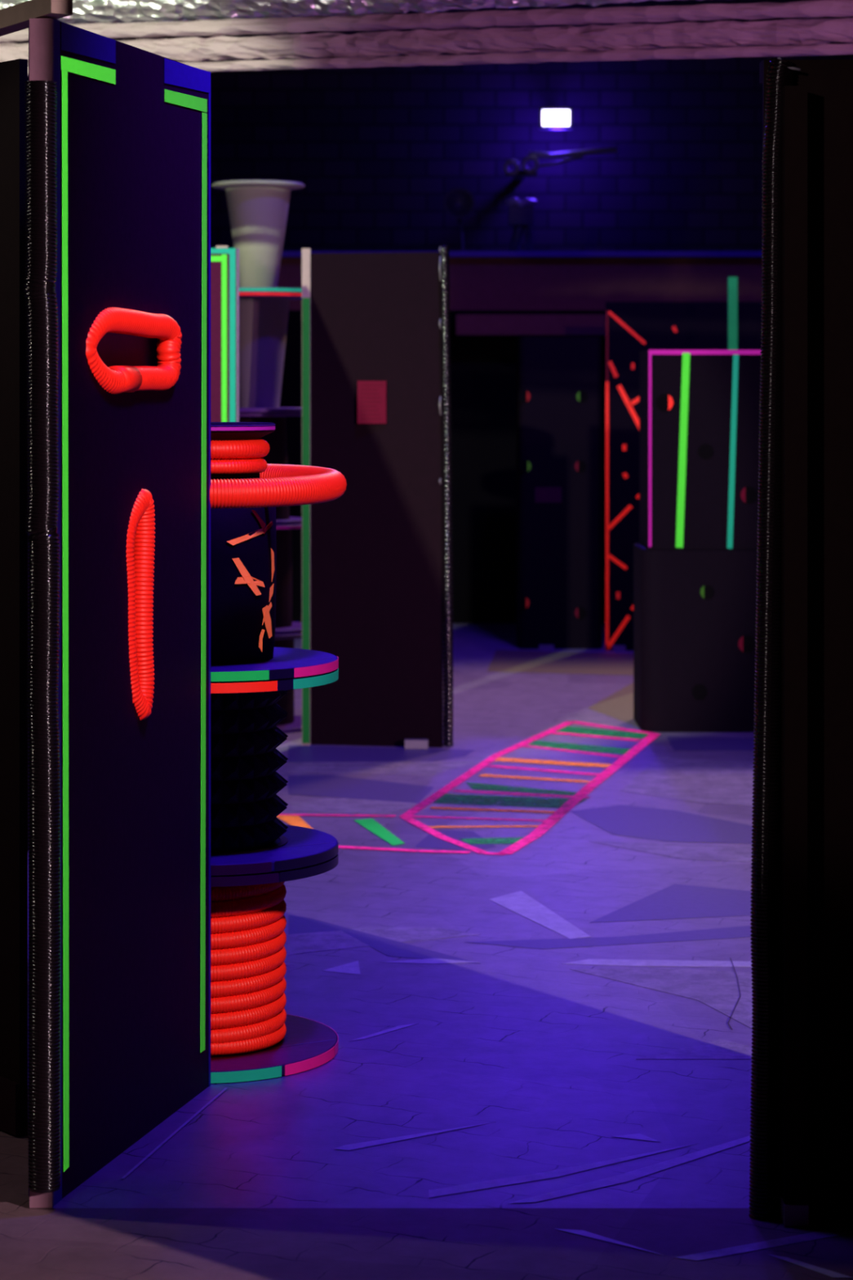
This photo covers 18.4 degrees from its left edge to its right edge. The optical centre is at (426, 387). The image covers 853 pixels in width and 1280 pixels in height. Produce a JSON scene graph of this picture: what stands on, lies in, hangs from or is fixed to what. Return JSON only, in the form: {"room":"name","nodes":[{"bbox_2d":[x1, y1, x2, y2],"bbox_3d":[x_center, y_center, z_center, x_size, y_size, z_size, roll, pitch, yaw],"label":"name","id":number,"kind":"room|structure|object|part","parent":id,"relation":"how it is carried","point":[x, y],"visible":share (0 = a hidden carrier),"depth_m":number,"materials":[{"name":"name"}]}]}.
{"room":"sports facility","nodes":[
{"label":"sports facility","id":0,"kind":"room"},
{"bbox_2d":[0,623,852,1279],"bbox_3d":[1.000,1.599,9.500,12.000,0.003,23.000,0,0,0],"label":"floor","id":1,"kind":"structure","parent":0,"point":[540,1068],"depth_m":6.31,"materials":[{"name":"paint"}]},
{"bbox_2d":[27,320,28,851],"bbox_3d":[-1.460,0.440,8.790,0.020,2.320,3.701,0,0,15],"label":"partition panel","id":2,"kind":"object","parent":1,"relation":"on","point":[28,321],"visible":0.02,"depth_m":9.08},
{"bbox_2d":[0,0,210,1207],"bbox_3d":[-0.832,0.424,5.570,0.675,2.367,0.963,0,0,0],"label":"partition panel","id":3,"kind":"object","parent":1,"relation":"on","point":[117,284],"visible":1,"depth_m":5.45,"materials":[{"name":"black wood"}]},
{"bbox_3d":[-0.927,-0.741,5.470,0.045,0.038,0.864,0,0,-31],"label":"rail","id":4,"kind":"part","parent":3,"relation":"part of","materials":[{"name":"grey metal"}]},
{"bbox_3d":[-0.751,0.440,5.157,0.044,2.316,0.045,0,0,0],"label":"post","id":5,"kind":"part","parent":3,"relation":"part of","materials":[{"name":"black metal"}]},
{"bbox_2d":[210,245,239,422],"bbox_3d":[-1.123,0.496,11.365,0.627,2.208,0.040,0,0,0],"label":"partition panel","id":6,"kind":"object","parent":1,"relation":"on","point":[224,260],"visible":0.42,"depth_m":11.35,"materials":[{"name":"paint"}]},
{"bbox_3d":[-0.812,0.501,11.360,0.006,2.198,0.030,0,0,0],"label":"edge trim","id":7,"kind":"part","parent":6,"relation":"part of","materials":[{"name":"paint"}]},
{"bbox_2d":[210,853,338,1083],"bbox_3d":[-0.520,1.361,6.360,0.615,0.474,0.615,0,0,0],"label":"cable reel","id":8,"kind":"object","parent":1,"relation":"on","point":[253,1037],"visible":0.53,"depth_m":6.21,"materials":[{"name":"paint"}]},
{"bbox_2d":[210,667,338,875],"bbox_3d":[-0.520,0.900,6.359,0.615,0.443,0.614,0,0,0],"label":"cable reel","id":9,"kind":"object","parent":8,"relation":"on","point":[247,837],"visible":0.54,"depth_m":6.22,"materials":[{"name":"paint"}]},
{"bbox_2d":[209,422,346,681],"bbox_3d":[-0.520,0.382,6.360,0.655,0.591,0.655,0,0,-4],"label":"cable reel","id":10,"kind":"object","parent":9,"relation":"on","point":[246,491],"visible":0.56,"depth_m":6.23,"materials":[{"name":"paint"}]},
{"bbox_3d":[-0.520,0.112,6.360,0.307,0.052,0.307,0,0,0],"label":"lid","id":11,"kind":"part","parent":10,"relation":"part of","materials":[{"name":"purple plastic"}]},
{"bbox_2d":[274,632,302,733],"bbox_3d":[-0.794,1.373,12.449,0.602,0.452,0.602,0,0,0],"label":"cable reel","id":12,"kind":"object","parent":1,"relation":"on","point":[291,722],"visible":0.16,"depth_m":12.34,"materials":[{"name":"paint"}]},
{"bbox_2d":[275,524,302,634],"bbox_3d":[-0.794,0.893,12.449,0.542,0.503,0.542,0,0,0],"label":"cable reel","id":13,"kind":"object","parent":12,"relation":"on","point":[285,624],"visible":0.17,"depth_m":12.35,"materials":[{"name":"paint"}]},
{"bbox_2d":[239,412,302,524],"bbox_3d":[-0.795,0.379,12.450,0.480,0.522,0.480,0,0,0],"label":"cable reel","id":14,"kind":"object","parent":13,"relation":"on","point":[277,440],"visible":0.34,"depth_m":12.34,"materials":[{"name":"paint"}]},
{"bbox_2d":[239,292,302,412],"bbox_3d":[-0.794,-0.161,12.449,0.592,0.555,0.592,0,0,0],"label":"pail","id":15,"kind":"object","parent":14,"relation":"on","point":[263,316],"visible":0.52,"depth_m":12.34,"materials":[{"name":"paint"}]},
{"bbox_2d":[211,180,305,293],"bbox_3d":[-0.794,-0.704,12.449,0.594,0.527,0.594,0,0,0],"label":"vase","id":16,"kind":"object","parent":15,"relation":"on","point":[258,210],"visible":0.77,"depth_m":12.34,"materials":[{"name":"beige plastic"}]},
{"bbox_3d":[-0.795,-0.950,12.450,0.444,0.034,0.444,0,0,0],"label":"lid","id":17,"kind":"part","parent":16,"relation":"part of","materials":[{"name":"beige plastic"}]},
{"bbox_3d":[-0.795,-0.450,12.450,0.592,0.019,0.592,0,0,0],"label":"board","id":18,"kind":"part","parent":16,"relation":"part of","materials":[{"name":"paint"}]},
{"bbox_2d":[275,813,470,853],"bbox_3d":[-0.229,1.597,9.452,0.762,0.002,0.841,0,0,0],"label":"lane marking","id":19,"kind":"object","parent":1,"relation":"on","point":[371,824],"visible":0.77,"depth_m":9.55,"materials":[{"name":"pink paint"}]},
{"bbox_2d":[302,246,453,748],"bbox_3d":[-0.227,0.489,11.715,0.693,2.222,0.118,0,0,11],"label":"partition panel","id":20,"kind":"object","parent":1,"relation":"on","point":[377,576],"visible":1,"depth_m":11.75,"materials":[{"name":"black wood"}]},
{"bbox_3d":[-0.539,0.490,11.810,0.038,2.220,0.040,0,0,0],"label":"post","id":21,"kind":"part","parent":20,"relation":"part of","materials":[{"name":"metal"}]},
{"bbox_2d":[400,720,660,854],"bbox_3d":[0.450,1.597,10.813,0.614,0.001,3.614,0,0,13],"label":"floor marking","id":22,"kind":"object","parent":1,"relation":"on","point":[532,802],"visible":1,"depth_m":10.46,"materials":[{"name":"pink paint"}]},
{"bbox_3d":[0.070,1.597,9.393,0.092,0.001,0.874,0,0,-24],"label":"rail","id":23,"kind":"part","parent":22,"relation":"part of","materials":[{"name":"pink paint"}]},
{"bbox_3d":[0.275,1.597,11.206,0.110,0.001,2.898,0,0,15],"label":"rail","id":24,"kind":"part","parent":22,"relation":"part of","materials":[{"name":"pink paint"}]},
{"bbox_3d":[0.672,1.597,10.578,0.076,0.001,3.221,0,0,14],"label":"rail","id":25,"kind":"part","parent":22,"relation":"part of","materials":[{"name":"pink paint"}]},
{"bbox_3d":[0.873,1.597,12.368,0.050,0.001,0.577,0,0,-39],"label":"rail","id":26,"kind":"part","parent":22,"relation":"part of","materials":[{"name":"pink paint"}]},
{"bbox_2d":[515,337,601,649],"bbox_3d":[0.816,0.651,16.325,0.519,1.917,0.550,0,0,0],"label":"partition panel","id":27,"kind":"object","parent":1,"relation":"on","point":[558,380],"visible":1,"depth_m":16.10,"materials":[{"name":"black"}]},
{"bbox_3d":[0.743,0.658,16.097,0.161,0.095,0.002,0,0,0],"label":"label plate","id":28,"kind":"part","parent":27,"relation":"part of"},
{"bbox_2d":[604,302,762,651],"bbox_3d":[1.718,0.543,15.996,1.263,2.122,0.077,0,0,0],"label":"partition panel","id":29,"kind":"object","parent":1,"relation":"on","point":[631,328],"visible":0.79,"depth_m":16.00,"materials":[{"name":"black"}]},
{"bbox_2d":[633,543,758,732],"bbox_3d":[1.399,1.177,12.508,0.802,0.841,0.585,0,0,0],"label":"block","id":30,"kind":"object","parent":1,"relation":"on","point":[694,610],"visible":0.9,"depth_m":12.22,"materials":[{"name":"black"}]},
{"bbox_2d":[639,350,761,549],"bbox_3d":[1.415,0.291,12.508,0.770,0.928,0.525,0,0,0],"label":"block","id":31,"kind":"object","parent":30,"relation":"on","point":[699,410],"visible":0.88,"depth_m":12.25,"materials":[{"name":"black"}]},
{"bbox_2d":[727,275,737,350],"bbox_3d":[1.685,0.495,14.518,0.052,2.210,0.033,0,0,0],"label":"marker post","id":32,"kind":"object","parent":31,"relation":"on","point":[732,281],"visible":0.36,"depth_m":14.50,"materials":[{"name":"teal plastic"}]},
{"bbox_2d":[748,57,852,1226],"bbox_3d":[1.111,0.482,5.095,0.978,2.235,0.146,0,0,0],"label":"partition panel","id":33,"kind":"object","parent":1,"relation":"on","point":[801,1148],"visible":1,"depth_m":5.08,"materials":[{"name":"black plastic"}]},
{"bbox_3d":[1.126,-0.615,5.145,0.948,0.040,0.045,0,0,0],"label":"rail","id":34,"kind":"part","parent":33,"relation":"part of","materials":[{"name":"black metal"}]},
{"bbox_3d":[0.705,0.513,5.050,0.043,2.174,0.045,0,0,0],"label":"post","id":35,"kind":"part","parent":33,"relation":"part of","materials":[{"name":"black metal"}]},
{"bbox_2d":[2,0,852,251],"bbox_3d":[1.000,-0.750,20.600,12.000,4.700,0.100,0,0,0],"label":"wall","id":36,"kind":"structure","parent":0,"point":[377,153],"depth_m":20.55,"materials":[{"name":"paint"}]},
{"bbox_2d":[538,107,572,129],"bbox_3d":[0.982,-2.041,20.272,0.250,0.160,0.556,0,0,0],"label":"lamp","id":37,"kind":"object","parent":36,"relation":"attached to","point":[549,118],"visible":1,"depth_m":19.99,"materials":[{"name":"white"}]},
{"bbox_2d":[503,146,617,181],"bbox_3d":[1.008,-1.702,20.196,0.856,0.223,0.708,0,0,0],"label":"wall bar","id":38,"kind":"object","parent":36,"relation":"attached to","point":[519,175],"visible":1,"depth_m":19.88,"materials":[{"name":"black metal"}]},
{"bbox_3d":[0.718,-1.618,20.200,0.060,0.030,0.700,0,0,0],"label":"wall arm","id":39,"kind":"part","parent":38,"relation":"part of","materials":[{"name":"grey metal"}]},
{"bbox_2d":[279,310,604,623],"bbox_3d":[1.000,0.540,18.100,12.000,2.120,0.500,0,0,0],"label":"wall","id":40,"kind":"structure","parent":0,"point":[483,367],"depth_m":17.85,"materials":[{"name":"black paint"}]},
{"bbox_2d":[277,257,762,310],"bbox_3d":[1.000,-0.698,18.100,12.000,0.357,0.500,0,0,0],"label":"beam","id":41,"kind":"structure","parent":40,"relation":"on","point":[475,283],"depth_m":17.85,"materials":[{"name":"grey paint"}]},
{"bbox_2d":[281,251,762,257],"bbox_3d":[1.000,-0.897,18.050,12.000,0.035,0.620,0,0,0],"label":"trim","id":42,"kind":"structure","parent":40,"relation":"attached to","point":[285,254],"depth_m":17.74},
{"bbox_2d":[444,187,474,251],"bbox_3d":[0.224,-1.142,18.177,0.212,0.454,0.205,0,0,0],"label":"stage light","id":43,"kind":"object","parent":42,"relation":"on","point":[459,202],"visible":1,"depth_m":18.11,"materials":[{"name":"grey metal"}]},
{"bbox_3d":[0.239,-1.046,18.150,0.028,0.264,0.094,0,0,-27],"label":"stem","id":44,"kind":"part","parent":43,"relation":"part of","materials":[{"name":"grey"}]},
{"bbox_2d":[505,197,537,251],"bbox_3d":[0.649,-1.091,18.130,0.219,0.416,0.200,0,0,0],"label":"stage light","id":45,"kind":"object","parent":42,"relation":"on","point":[521,213],"visible":0.89,"depth_m":18.07,"materials":[{"name":"grey metal"}]},
{"bbox_2d":[455,314,604,335],"bbox_3d":[0.708,-0.416,17.700,1.020,0.135,0.260,0,0,0],"label":"trim","id":46,"kind":"structure","parent":40,"relation":"attached to","point":[465,324],"depth_m":17.57,"materials":[{"name":"grey paint"}]},
{"bbox_3d":[-5.050,-0.750,9.500,0.100,4.700,23.000,0,0,0],"label":"wall","id":47,"kind":"structure","parent":0,"visible":0},
{"bbox_2d":[27,43,852,76],"bbox_3d":[1.000,-1.161,9.160,12.086,0.043,0.042,0,0,12],"label":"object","id":48,"kind":"object","parent":47,"relation":"attached to","point":[820,49],"visible":0.73,"depth_m":9.29,"materials":[{"name":"silver"}]},
{"bbox_2d":[0,17,852,66],"bbox_3d":[1.001,-1.228,9.180,12.092,0.099,0.097,0,0,12],"label":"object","id":49,"kind":"object","parent":48,"relation":"on","point":[791,31],"visible":0.83,"depth_m":9.32,"materials":[{"name":"silver"}]},
{"bbox_2d":[0,0,852,42],"bbox_3d":[1.000,-1.300,9.140,12.086,0.063,0.063,0,0,12],"label":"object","id":50,"kind":"object","parent":49,"relation":"on","point":[828,8],"visible":0.91,"depth_m":9.31,"materials":[{"name":"silver"}]},
{"bbox_2d":[0,0,703,24],"bbox_3d":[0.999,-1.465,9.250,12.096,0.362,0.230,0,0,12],"label":"ceiling","id":51,"kind":"structure","parent":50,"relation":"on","point":[84,11],"depth_m":9.54,"materials":[{"name":"white"}]}
]}

